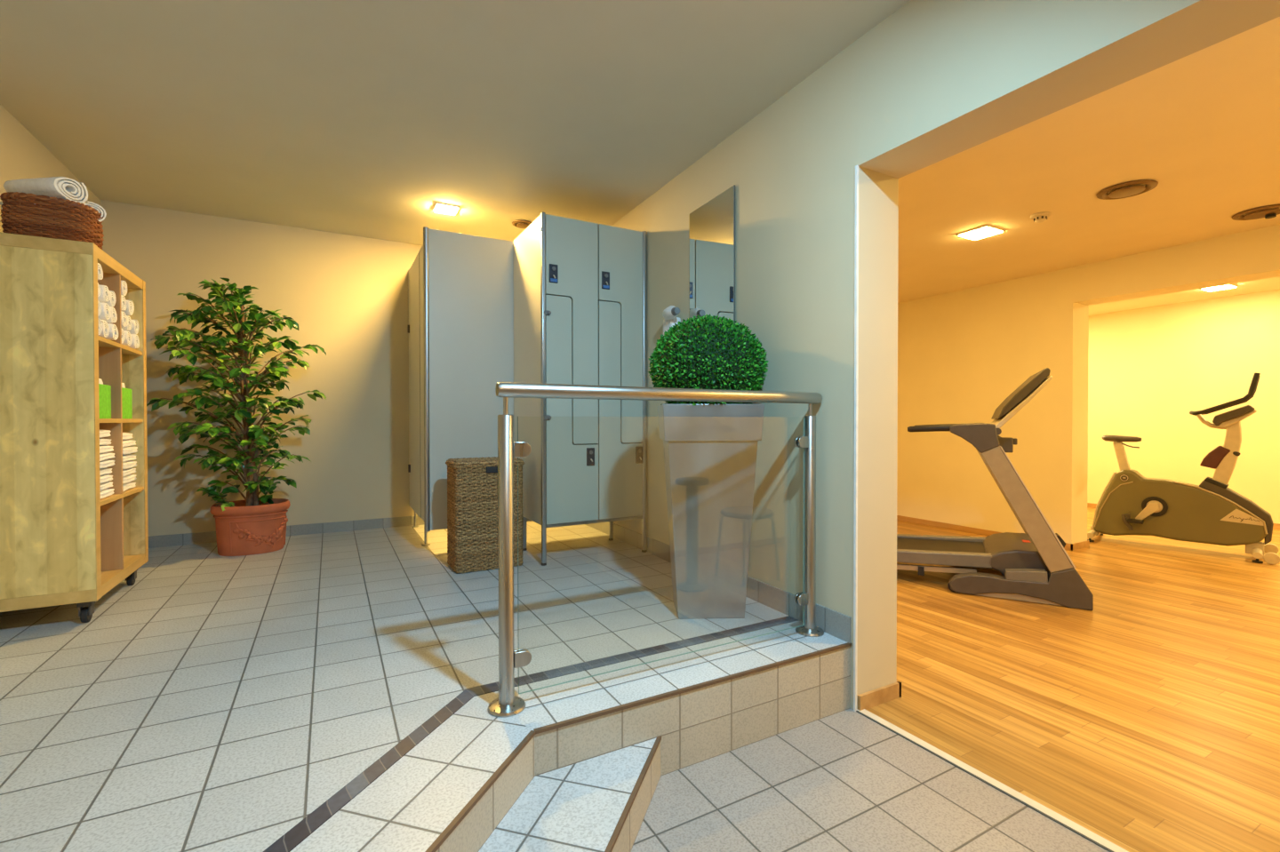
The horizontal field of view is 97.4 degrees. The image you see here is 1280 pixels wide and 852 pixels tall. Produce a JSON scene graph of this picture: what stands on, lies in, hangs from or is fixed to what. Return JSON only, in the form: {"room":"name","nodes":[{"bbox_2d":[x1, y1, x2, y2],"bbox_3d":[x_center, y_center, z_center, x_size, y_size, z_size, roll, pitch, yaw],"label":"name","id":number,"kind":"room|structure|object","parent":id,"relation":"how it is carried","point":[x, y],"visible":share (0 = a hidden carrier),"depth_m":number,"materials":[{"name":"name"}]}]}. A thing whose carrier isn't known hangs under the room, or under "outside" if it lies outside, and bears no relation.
{"room":"changing room","nodes":[
{"label":"changing room","id":0,"kind":"room"},
{"bbox_2d":[0,104,100,232],"bbox_3d":[-1.557,-0.156,0.129,0.120,2.430,7.840,0,1,-29],"label":"wall","id":1,"kind":"structure","parent":0,"point":[22,156],"depth_m":2.60,"materials":[{"name":"beige paint"}]},
{"bbox_2d":[209,498,290,556],"bbox_3d":[-2.449,0.633,3.545,0.414,0.302,0.356,0,1,-29],"label":"pot","id":2,"kind":"object","parent":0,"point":[252,526],"depth_m":3.42,"materials":[{"name":"ceramic"}]},
{"bbox_2d":[100,200,422,536],"bbox_3d":[-2.065,-0.199,4.280,3.241,2.430,0.120,0,1,-29],"label":"wall","id":3,"kind":"structure","parent":0,"point":[347,295],"depth_m":4.01,"materials":[{"name":"beige paint"}]},
{"bbox_2d":[148,515,424,548],"bbox_3d":[-2.025,0.740,4.238,3.021,0.074,0.008,0,1,-29],"label":"baseboard","id":4,"kind":"structure","parent":3,"relation":"attached to","point":[210,537],"depth_m":4.05,"materials":[{"name":"grey tile"}]},
{"bbox_2d":[0,521,847,851],"bbox_3d":[-0.826,0.798,2.066,3.021,0.001,4.971,0,1,-29],"label":"floor","id":5,"kind":"structure","parent":0,"point":[209,702],"depth_m":1.78,"materials":[{"name":"tile"}]},
{"bbox_2d":[0,232,148,623],"bbox_3d":[-2.518,0.033,2.459,0.396,1.525,0.725,0,1,-29],"label":"storage shelf","id":6,"kind":"object","parent":5,"relation":"on","point":[61,543],"visible":1,"depth_m":2.19,"materials":[{"name":"brown wood"}]},
{"bbox_2d":[0,192,103,249],"bbox_3d":[-2.380,-0.813,2.286,0.280,0.166,0.274,0,1,-29],"label":"wicker basket","id":7,"kind":"object","parent":6,"relation":"on","point":[20,216],"visible":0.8,"depth_m":2.19,"materials":[{"name":"brown wicker"}]},
{"bbox_2d":[3,176,87,203],"bbox_3d":[-2.392,-0.948,2.265,0.230,0.102,0.132,0,1,7],"label":"rolled towel","id":8,"kind":"object","parent":7,"relation":"on","point":[66,188],"visible":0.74,"depth_m":2.21,"materials":[{"name":"white fabric"}]},
{"bbox_2d":[83,200,106,222],"bbox_3d":[-2.350,-0.894,2.364,0.150,0.083,0.099,0,1,17],"label":"rolled towel","id":9,"kind":"object","parent":7,"relation":"in","point":[97,207],"visible":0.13,"depth_m":2.36,"materials":[{"name":"white fabric"}]},
{"bbox_2d":[98,318,102,335],"bbox_3d":[-2.361,-0.409,2.242,0.300,0.077,0.091,0,1,-29],"label":"rolled towel","id":10,"kind":"object","parent":6,"relation":"on","point":[100,321],"visible":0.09,"depth_m":2.33,"materials":[{"name":"white fabric"}]},
{"bbox_2d":[97,300,101,315],"bbox_3d":[-2.367,-0.486,2.245,0.300,0.077,0.088,0,1,-29],"label":"rolled towel","id":11,"kind":"object","parent":10,"relation":"on","point":[99,304],"visible":0.07,"depth_m":2.33,"materials":[{"name":"white fabric"}]},
{"bbox_2d":[97,282,100,296],"bbox_3d":[-2.363,-0.562,2.236,0.300,0.074,0.094,0,1,-29],"label":"rolled towel","id":12,"kind":"object","parent":11,"relation":"on","point":[99,288],"visible":0.03,"depth_m":2.33,"materials":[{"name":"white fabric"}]},
{"bbox_2d":[97,263,103,279],"bbox_3d":[-2.366,-0.636,2.251,0.300,0.076,0.091,0,1,-29],"label":"rolled towel","id":13,"kind":"object","parent":12,"relation":"on","point":[100,269],"visible":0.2,"depth_m":2.33,"materials":[{"name":"white fabric"}]},
{"bbox_2d":[98,320,109,337],"bbox_3d":[-2.411,-0.411,2.327,0.300,0.077,0.088,0,1,-29],"label":"rolled towel","id":14,"kind":"object","parent":6,"relation":"on","point":[105,332],"visible":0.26,"depth_m":2.39,"materials":[{"name":"white fabric"}]},
{"bbox_2d":[98,302,111,319],"bbox_3d":[-2.406,-0.488,2.328,0.300,0.074,0.094,0,1,-29],"label":"rolled towel","id":15,"kind":"object","parent":14,"relation":"on","point":[105,315],"visible":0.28,"depth_m":2.38,"materials":[{"name":"white fabric"}]},
{"bbox_2d":[97,284,110,302],"bbox_3d":[-2.403,-0.562,2.321,0.300,0.076,0.091,0,1,-29],"label":"rolled towel","id":16,"kind":"object","parent":15,"relation":"on","point":[105,296],"visible":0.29,"depth_m":2.37,"materials":[{"name":"white fabric"}]},
{"bbox_2d":[98,384,111,418],"bbox_3d":[-2.377,-0.103,2.319,0.240,0.145,0.200,0,1,-29],"label":"storage box","id":17,"kind":"object","parent":6,"relation":"on","point":[104,390],"visible":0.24,"depth_m":2.40,"materials":[{"name":"green cardboard"}]},
{"bbox_2d":[98,378,103,384],"bbox_3d":[-2.405,-0.123,2.370,0.208,0.169,0.057,0,1,-29],"label":"washcloth","id":18,"kind":"object","parent":17,"relation":"in","point":[100,380],"visible":0.06,"depth_m":2.41,"materials":[{"name":"white fabric"}]},
{"bbox_2d":[100,488,115,498],"bbox_3d":[-2.412,0.293,2.337,0.297,0.036,0.242,0,1,-29],"label":"folded towel","id":19,"kind":"object","parent":6,"relation":"on","point":[106,492],"visible":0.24,"depth_m":2.42,"materials":[{"name":"white fabric"}]},
{"bbox_2d":[100,482,113,490],"bbox_3d":[-2.417,0.261,2.333,0.300,0.034,0.245,0,1,-29],"label":"folded towel","id":20,"kind":"object","parent":19,"relation":"on","point":[105,485],"visible":0.17,"depth_m":2.43,"materials":[{"name":"white fabric"}]},
{"bbox_2d":[99,474,113,483],"bbox_3d":[-2.407,0.229,2.324,0.298,0.035,0.245,0,1,-29],"label":"folded towel","id":21,"kind":"object","parent":20,"relation":"on","point":[104,478],"visible":0.23,"depth_m":2.42,"materials":[{"name":"white fabric"}]},
{"bbox_2d":[99,468,111,475],"bbox_3d":[-2.411,0.197,2.324,0.300,0.035,0.243,0,1,-29],"label":"folded towel","id":22,"kind":"object","parent":21,"relation":"on","point":[102,471],"visible":0.21,"depth_m":2.41,"materials":[{"name":"white fabric"}]},
{"bbox_2d":[99,460,116,468],"bbox_3d":[-2.400,0.165,2.327,0.297,0.036,0.243,0,1,-29],"label":"folded towel","id":23,"kind":"object","parent":22,"relation":"on","point":[103,464],"visible":0.19,"depth_m":2.40,"materials":[{"name":"white fabric"}]},
{"bbox_2d":[99,453,115,461],"bbox_3d":[-2.408,0.133,2.333,0.300,0.034,0.245,0,1,-29],"label":"folded towel","id":24,"kind":"object","parent":23,"relation":"on","point":[102,456],"visible":0.21,"depth_m":2.41,"materials":[{"name":"white fabric"}]},
{"bbox_2d":[99,445,114,453],"bbox_3d":[-2.409,0.101,2.329,0.298,0.035,0.245,0,1,-29],"label":"folded towel","id":25,"kind":"object","parent":24,"relation":"on","point":[103,449],"visible":0.2,"depth_m":2.42,"materials":[{"name":"white fabric"}]},
{"bbox_2d":[99,439,111,445],"bbox_3d":[-2.410,0.069,2.318,0.300,0.035,0.243,0,1,-29],"label":"folded towel","id":26,"kind":"object","parent":25,"relation":"on","point":[102,442],"visible":0.22,"depth_m":2.41,"materials":[{"name":"white fabric"}]},
{"bbox_2d":[99,430,111,438],"bbox_3d":[-2.413,0.035,2.328,0.288,0.040,0.226,0,1,-29],"label":"folded towel","id":27,"kind":"object","parent":26,"relation":"on","point":[103,434],"visible":0.16,"depth_m":2.42,"materials":[{"name":"white fabric"}]},
{"bbox_2d":[104,323,118,340],"bbox_3d":[-2.450,-0.413,2.410,0.300,0.074,0.094,0,1,-29],"label":"rolled towel","id":28,"kind":"object","parent":6,"relation":"on","point":[113,335],"visible":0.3,"depth_m":2.46,"materials":[{"name":"white fabric"}]},
{"bbox_2d":[103,306,117,323],"bbox_3d":[-2.452,-0.487,2.405,0.300,0.076,0.091,0,1,-29],"label":"rolled towel","id":29,"kind":"object","parent":28,"relation":"on","point":[113,318],"visible":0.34,"depth_m":2.46,"materials":[{"name":"white fabric"}]},
{"bbox_2d":[99,290,116,307],"bbox_3d":[-2.458,-0.561,2.408,0.300,0.077,0.091,0,1,-29],"label":"rolled towel","id":30,"kind":"object","parent":29,"relation":"on","point":[112,301],"visible":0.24,"depth_m":2.48,"materials":[{"name":"white fabric"}]},
{"bbox_2d":[121,328,124,343],"bbox_3d":[-2.516,-0.413,2.515,0.300,0.077,0.088,0,1,-29],"label":"rolled towel","id":31,"kind":"object","parent":6,"relation":"on","point":[123,332],"visible":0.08,"depth_m":2.60,"materials":[{"name":"white fabric"}]},
{"bbox_2d":[120,311,127,327],"bbox_3d":[-2.507,-0.490,2.517,0.300,0.074,0.094,0,1,-29],"label":"rolled towel","id":32,"kind":"object","parent":31,"relation":"on","point":[124,316],"visible":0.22,"depth_m":2.58,"materials":[{"name":"white fabric"}]},
{"bbox_2d":[120,295,126,311],"bbox_3d":[-2.509,-0.564,2.515,0.300,0.076,0.091,0,1,-29],"label":"rolled towel","id":33,"kind":"object","parent":32,"relation":"on","point":[123,299],"visible":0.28,"depth_m":2.58,"materials":[{"name":"white fabric"}]},
{"bbox_2d":[120,280,127,295],"bbox_3d":[-2.518,-0.638,2.529,0.300,0.077,0.091,0,1,-29],"label":"rolled towel","id":34,"kind":"object","parent":33,"relation":"on","point":[124,286],"visible":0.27,"depth_m":2.60,"materials":[{"name":"white fabric"}]},
{"bbox_2d":[121,387,132,418],"bbox_3d":[-2.522,-0.106,2.583,0.240,0.145,0.200,0,1,-29],"label":"storage box","id":35,"kind":"object","parent":6,"relation":"on","point":[126,393],"visible":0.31,"depth_m":2.67,"materials":[{"name":"green cardboard"}]},
{"bbox_2d":[121,330,132,346],"bbox_3d":[-2.565,-0.415,2.605,0.300,0.074,0.094,0,1,-29],"label":"rolled towel","id":36,"kind":"object","parent":6,"relation":"on","point":[128,340],"visible":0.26,"depth_m":2.66,"materials":[{"name":"white fabric"}]},
{"bbox_2d":[121,315,132,330],"bbox_3d":[-2.566,-0.489,2.606,0.300,0.076,0.091,0,1,-29],"label":"rolled towel","id":37,"kind":"object","parent":36,"relation":"on","point":[129,325],"visible":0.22,"depth_m":2.67,"materials":[{"name":"white fabric"}]},
{"bbox_2d":[121,299,134,315],"bbox_3d":[-2.553,-0.563,2.602,0.300,0.077,0.091,0,1,-29],"label":"rolled towel","id":38,"kind":"object","parent":37,"relation":"on","point":[130,308],"visible":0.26,"depth_m":2.66,"materials":[{"name":"white fabric"}]},
{"bbox_2d":[122,482,135,491],"bbox_3d":[-2.563,0.289,2.610,0.300,0.037,0.243,0,1,-29],"label":"folded towel","id":39,"kind":"object","parent":6,"relation":"on","point":[129,485],"visible":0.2,"depth_m":2.68,"materials":[{"name":"white fabric"}]},
{"bbox_2d":[122,474,136,483],"bbox_3d":[-2.562,0.256,2.614,0.297,0.038,0.243,0,1,-29],"label":"folded towel","id":40,"kind":"object","parent":39,"relation":"on","point":[126,479],"visible":0.24,"depth_m":2.68,"materials":[{"name":"white fabric"}]},
{"bbox_2d":[122,468,136,476],"bbox_3d":[-2.569,0.221,2.617,0.300,0.036,0.245,0,1,-29],"label":"folded towel","id":41,"kind":"object","parent":40,"relation":"on","point":[128,471],"visible":0.18,"depth_m":2.69,"materials":[{"name":"white fabric"}]},
{"bbox_2d":[122,460,137,469],"bbox_3d":[-2.558,0.188,2.611,0.298,0.037,0.245,0,1,-29],"label":"folded towel","id":42,"kind":"object","parent":41,"relation":"on","point":[129,464],"visible":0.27,"depth_m":2.68,"materials":[{"name":"white fabric"}]},
{"bbox_2d":[122,454,135,462],"bbox_3d":[-2.563,0.153,2.613,0.300,0.037,0.243,0,1,-29],"label":"folded towel","id":43,"kind":"object","parent":42,"relation":"on","point":[126,457],"visible":0.2,"depth_m":2.67,"materials":[{"name":"white fabric"}]},
{"bbox_2d":[122,447,138,455],"bbox_3d":[-2.560,0.119,2.618,0.297,0.038,0.243,0,1,-29],"label":"folded towel","id":44,"kind":"object","parent":43,"relation":"on","point":[125,450],"visible":0.22,"depth_m":2.68,"materials":[{"name":"white fabric"}]},
{"bbox_2d":[122,440,136,447],"bbox_3d":[-2.571,0.085,2.618,0.300,0.036,0.245,0,1,-29],"label":"folded towel","id":45,"kind":"object","parent":44,"relation":"on","point":[125,444],"visible":0.19,"depth_m":2.69,"materials":[{"name":"white fabric"}]},
{"bbox_2d":[122,432,133,439],"bbox_3d":[-2.568,0.051,2.608,0.289,0.039,0.228,0,1,-29],"label":"folded towel","id":46,"kind":"object","parent":45,"relation":"on","point":[125,436],"visible":0.15,"depth_m":2.70,"materials":[{"name":"white fabric"}]},
{"bbox_2d":[128,334,139,349],"bbox_3d":[-2.613,-0.414,2.700,0.300,0.076,0.091,0,1,-29],"label":"rolled towel","id":47,"kind":"object","parent":6,"relation":"on","point":[135,344],"visible":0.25,"depth_m":2.75,"materials":[{"name":"white fabric"}]},
{"bbox_2d":[127,320,139,334],"bbox_3d":[-2.618,-0.489,2.704,0.300,0.077,0.091,0,1,-29],"label":"rolled towel","id":48,"kind":"object","parent":47,"relation":"on","point":[135,328],"visible":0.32,"depth_m":2.76,"materials":[{"name":"white fabric"}]},
{"bbox_2d":[146,278,326,556],"bbox_3d":[-2.483,-0.064,3.521,0.851,1.698,0.871,0,1,43],"label":"potted ficus","id":49,"kind":"object","parent":5,"relation":"on","point":[254,524],"visible":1,"depth_m":3.43,"materials":[{"name":"plant"}]},
{"bbox_2d":[407,226,532,545],"bbox_3d":[-1.035,-0.215,4.155,1.206,1.984,1.090,0,1,-29],"label":"changing cubicle","id":50,"kind":"object","parent":5,"relation":"on","point":[460,327],"visible":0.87,"depth_m":3.52,"materials":[{"name":"laminate"}]},
{"bbox_2d":[445,456,524,573],"bbox_3d":[-0.879,0.485,3.185,0.392,0.601,0.290,0,1,-29],"label":"laundry hamper","id":51,"kind":"object","parent":5,"relation":"on","point":[472,483],"visible":0.78,"depth_m":3.05,"materials":[{"name":"brown wicker"}]},
{"bbox_2d":[263,616,798,851],"bbox_3d":[-0.247,0.808,0.913,2.922,0.001,1.666,0,1,-29],"label":"trim","id":52,"kind":"structure","parent":5,"relation":"on","point":[319,816],"depth_m":1.51,"materials":[{"name":"tile"}]},
{"bbox_2d":[513,211,646,566],"bbox_3d":[-0.389,-0.210,3.552,0.685,1.986,0.584,0,1,-29],"label":"locker","id":53,"kind":"object","parent":5,"relation":"on","point":[580,286],"visible":0.98,"depth_m":3.32,"materials":[{"name":"grey metal"}]},
{"bbox_2d":[487,382,823,718],"bbox_3d":[0.138,0.336,1.880,1.288,0.926,0.106,0,1,-29],"label":"glass balustrade","id":54,"kind":"object","parent":5,"relation":"on","point":[507,705],"visible":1,"depth_m":1.68,"materials":[{"name":"silver metal"}]},
{"bbox_2d":[648,313,767,619],"bbox_3d":[0.290,0.159,2.418,0.515,1.268,0.515,0,1,-2],"label":"potted topiary","id":55,"kind":"object","parent":5,"relation":"on","point":[710,448],"visible":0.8,"depth_m":2.28,"materials":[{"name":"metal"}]},
{"bbox_2d":[0,0,911,245],"bbox_3d":[-0.184,-1.430,0.874,3.260,0.100,7.840,0,1,-29],"label":"ceiling","id":56,"kind":"structure","parent":0,"point":[351,117],"depth_m":2.35,"materials":[{"name":"paint"}]},
{"bbox_2d":[432,202,459,215],"bbox_3d":[-1.250,-1.400,3.627,0.140,0.016,0.140,0,1,-29],"label":"recessed light","id":57,"kind":"object","parent":56,"relation":"in","point":[442,208],"visible":1,"depth_m":3.60,"materials":[{"name":"white plastic"}]},
{"bbox_2d":[434,205,457,215],"bbox_3d":[-1.250,-1.399,3.627,0.120,0.015,0.120,0,1,-29],"label":"diffuser","id":58,"kind":"object","parent":57,"relation":"attached to","point":[452,210],"depth_m":3.61,"materials":[{"name":"white plastic"}]},
{"bbox_2d":[512,219,532,228],"bbox_3d":[-0.812,-1.399,3.909,0.150,0.024,0.150,0,1,-29],"label":"ceiling vent","id":59,"kind":"object","parent":56,"relation":"in","point":[523,225],"visible":0.86,"depth_m":3.87,"materials":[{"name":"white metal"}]},
{"bbox_2d":[435,646,850,851],"bbox_3d":[-0.348,0.931,0.768,0.609,0.240,3.375,0,1,31],"label":"stair riser","id":60,"kind":"structure","parent":0,"point":[699,725],"depth_m":1.72,"materials":[{"name":"beige tile"}]},
{"bbox_2d":[424,642,852,851],"bbox_3d":[-0.312,0.876,0.595,0.714,0.129,3.592,0,1,25],"label":"trim","id":61,"kind":"structure","parent":60,"relation":"attached to","point":[435,846],"depth_m":1.50,"materials":[{"name":"brown metal"}]},
{"bbox_2d":[657,404,764,619],"bbox_3d":[0.291,0.351,2.420,0.509,0.884,0.470,0,1,-29],"label":"planter","id":62,"kind":"object","parent":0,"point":[710,451],"depth_m":2.29,"materials":[{"name":"plastic"}]},
{"bbox_2d":[611,39,898,709],"bbox_3d":[0.101,-0.193,3.530,0.225,2.430,3.287,0,1,-28],"label":"wall","id":63,"kind":"structure","parent":0,"point":[791,167],"depth_m":2.21,"materials":[{"name":"beige paint"}]},
{"bbox_2d":[662,305,680,336],"bbox_3d":[0.175,-0.436,3.102,0.103,0.432,0.233,0,1,5],"label":"hair dryer","id":64,"kind":"object","parent":63,"relation":"attached to","point":[670,314],"visible":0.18,"depth_m":3.08,"materials":[{"name":"white plastic"}]},
{"bbox_2d":[689,184,735,324],"bbox_3d":[0.358,-0.717,2.848,0.008,0.852,0.409,0,1,-26],"label":"wall mirror","id":65,"kind":"object","parent":63,"relation":"attached to","point":[712,225],"visible":0.64,"depth_m":2.81,"materials":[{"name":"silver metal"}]},
{"bbox_2d":[585,521,851,643],"bbox_3d":[0.033,0.735,3.515,0.010,0.095,3.264,0,1,-27],"label":"baseboard","id":66,"kind":"structure","parent":63,"relation":"attached to","point":[836,624],"depth_m":2.44,"materials":[{"name":"grey tile"}]},
{"bbox_2d":[853,165,858,711],"bbox_3d":[0.782,0.050,2.034,0.010,1.975,0.010,0,1,-29],"label":"trim","id":67,"kind":"structure","parent":63,"relation":"attached to","point":[856,200],"depth_m":2.03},
{"bbox_2d":[857,680,901,711],"bbox_3d":[0.102,0.995,3.536,0.229,0.055,3.297,0,1,-29],"label":"baseboard","id":68,"kind":"object","parent":63,"relation":"attached to","point":[884,694],"visible":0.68,"depth_m":2.09,"materials":[{"name":"brown wood"}]},
{"bbox_2d":[857,0,1279,178],"bbox_3d":[1.343,-1.158,1.242,0.225,0.455,1.905,0,1,-29],"label":"lintel","id":69,"kind":"object","parent":63,"relation":"attached to","point":[939,80],"visible":1,"depth_m":1.63,"materials":[{"name":"beige paint"}]},
{"bbox_2d":[631,708,1109,851],"bbox_3d":[0.584,1.064,-0.596,2.915,0.001,4.480,0,1,-29],"label":"floor","id":70,"kind":"structure","parent":0,"point":[843,781],"depth_m":1.55,"materials":[{"name":"tile"}]},
{"bbox_2d":[611,743,660,851],"bbox_3d":[-0.350,0.997,0.246,0.001,0.120,2.961,0,1,16],"label":"stair step riser","id":71,"kind":"structure","parent":70,"relation":"on","point":[626,840],"depth_m":1.45,"materials":[{"name":"beige tile"}]},
{"bbox_2d":[478,737,656,851],"bbox_3d":[-0.350,0.936,0.245,2.094,0.001,2.094,0,1,-29],"label":"stair step","id":72,"kind":"structure","parent":71,"relation":"on","point":[579,807],"depth_m":1.36,"materials":[{"name":"tile"}]},
{"bbox_2d":[856,709,1128,851],"bbox_3d":[1.261,1.043,1.219,0.030,0.004,1.905,0,1,-29],"label":"trim","id":73,"kind":"structure","parent":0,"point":[1052,814],"depth_m":1.61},
{"bbox_2d":[896,267,1088,543],"bbox_3d":[3.041,-0.150,5.665,0.260,2.295,2.390,0,1,-29],"label":"wall","id":74,"kind":"structure","parent":0,"point":[962,354],"depth_m":5.10,"materials":[{"name":"paint"}]},
{"bbox_2d":[896,503,1279,551],"bbox_3d":[3.344,0.987,4.244,6.155,0.050,5.190,0,1,-29],"label":"baseboard","id":75,"kind":"structure","parent":74,"relation":"attached to","point":[1084,544],"depth_m":5.40,"materials":[{"name":"brown wood"}]},
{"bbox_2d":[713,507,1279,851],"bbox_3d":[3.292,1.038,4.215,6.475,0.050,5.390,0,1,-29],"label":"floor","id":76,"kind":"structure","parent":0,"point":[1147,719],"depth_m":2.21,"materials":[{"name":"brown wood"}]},
{"bbox_2d":[896,368,1093,610],"bbox_3d":[1.928,0.336,3.874,1.758,1.362,0.800,0,1,29],"label":"treadmill","id":77,"kind":"object","parent":76,"relation":"on","point":[1035,566],"visible":0.88,"depth_m":3.34,"materials":[{"name":"grey plastic"}]},
{"bbox_2d":[982,532,1048,576],"bbox_3d":[2.422,0.822,3.607,0.368,0.175,0.624,0,1,29],"label":"hood","id":78,"kind":"object","parent":77,"relation":"attached to","point":[1015,554],"depth_m":3.38,"materials":[{"name":"grey plastic"}]},
{"bbox_2d":[1087,372,1279,564],"bbox_3d":[4.430,0.303,4.631,0.486,1.408,1.120,-1,1,-42],"label":"exercise bike","id":79,"kind":"object","parent":76,"relation":"on","point":[1131,503],"visible":1,"depth_m":4.49,"materials":[{"name":"grey plastic"}]},
{"bbox_2d":[897,16,1279,315],"bbox_3d":[3.386,-1.345,4.244,6.255,0.125,5.390,0,1,-29],"label":"ceiling","id":80,"kind":"structure","parent":0,"point":[1204,125],"depth_m":2.91,"materials":[{"name":"paint"}]},
{"bbox_2d":[956,224,1005,239],"bbox_3d":[2.237,-1.268,3.693,0.200,0.016,0.200,0,1,-29],"label":"recessed light","id":81,"kind":"object","parent":80,"relation":"in","point":[984,231],"visible":1,"depth_m":3.67,"materials":[{"name":"white plastic"}]},
{"bbox_2d":[1030,211,1051,223],"bbox_3d":[2.409,-1.250,3.381,0.104,0.044,0.104,0,1,-29],"label":"smoke detector","id":82,"kind":"object","parent":80,"relation":"attached to","point":[1039,217],"visible":1,"depth_m":3.36,"materials":[{"name":"plastic"}]},
{"bbox_2d":[1096,179,1158,199],"bbox_3d":[2.603,-1.258,3.008,0.250,0.024,0.250,0,1,-29],"label":"ceiling vent","id":83,"kind":"object","parent":80,"relation":"in","point":[1133,190],"visible":1,"depth_m":2.98,"materials":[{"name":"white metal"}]},
{"bbox_2d":[1200,284,1237,291],"bbox_3d":[5.495,-1.313,5.336,0.200,0.016,0.200,0,1,-29],"label":"recessed light","id":84,"kind":"object","parent":80,"relation":"in","point":[1227,286],"visible":0.84,"depth_m":5.32,"materials":[{"name":"white plastic"}]},
{"bbox_2d":[1232,204,1279,220],"bbox_3d":[3.691,-1.253,3.334,0.250,0.042,0.250,0,1,-29],"label":"ceiling vent","id":85,"kind":"object","parent":80,"relation":"in","point":[1271,213],"visible":1,"depth_m":3.31,"materials":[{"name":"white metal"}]},
{"bbox_2d":[1072,224,1279,305],"bbox_3d":[4.294,-1.132,3.382,0.260,0.285,2.800,0,1,-29],"label":"lintel","id":86,"kind":"object","parent":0,"point":[1252,255],"visible":1,"depth_m":3.97,"materials":[{"name":"paint"}]},
{"bbox_2d":[1087,289,1279,524],"bbox_3d":[6.081,-0.166,5.743,0.100,2.320,5.390,0,1,-29],"label":"wall","id":87,"kind":"structure","parent":0,"point":[1148,368],"depth_m":6.03,"materials":[{"name":"paint"}]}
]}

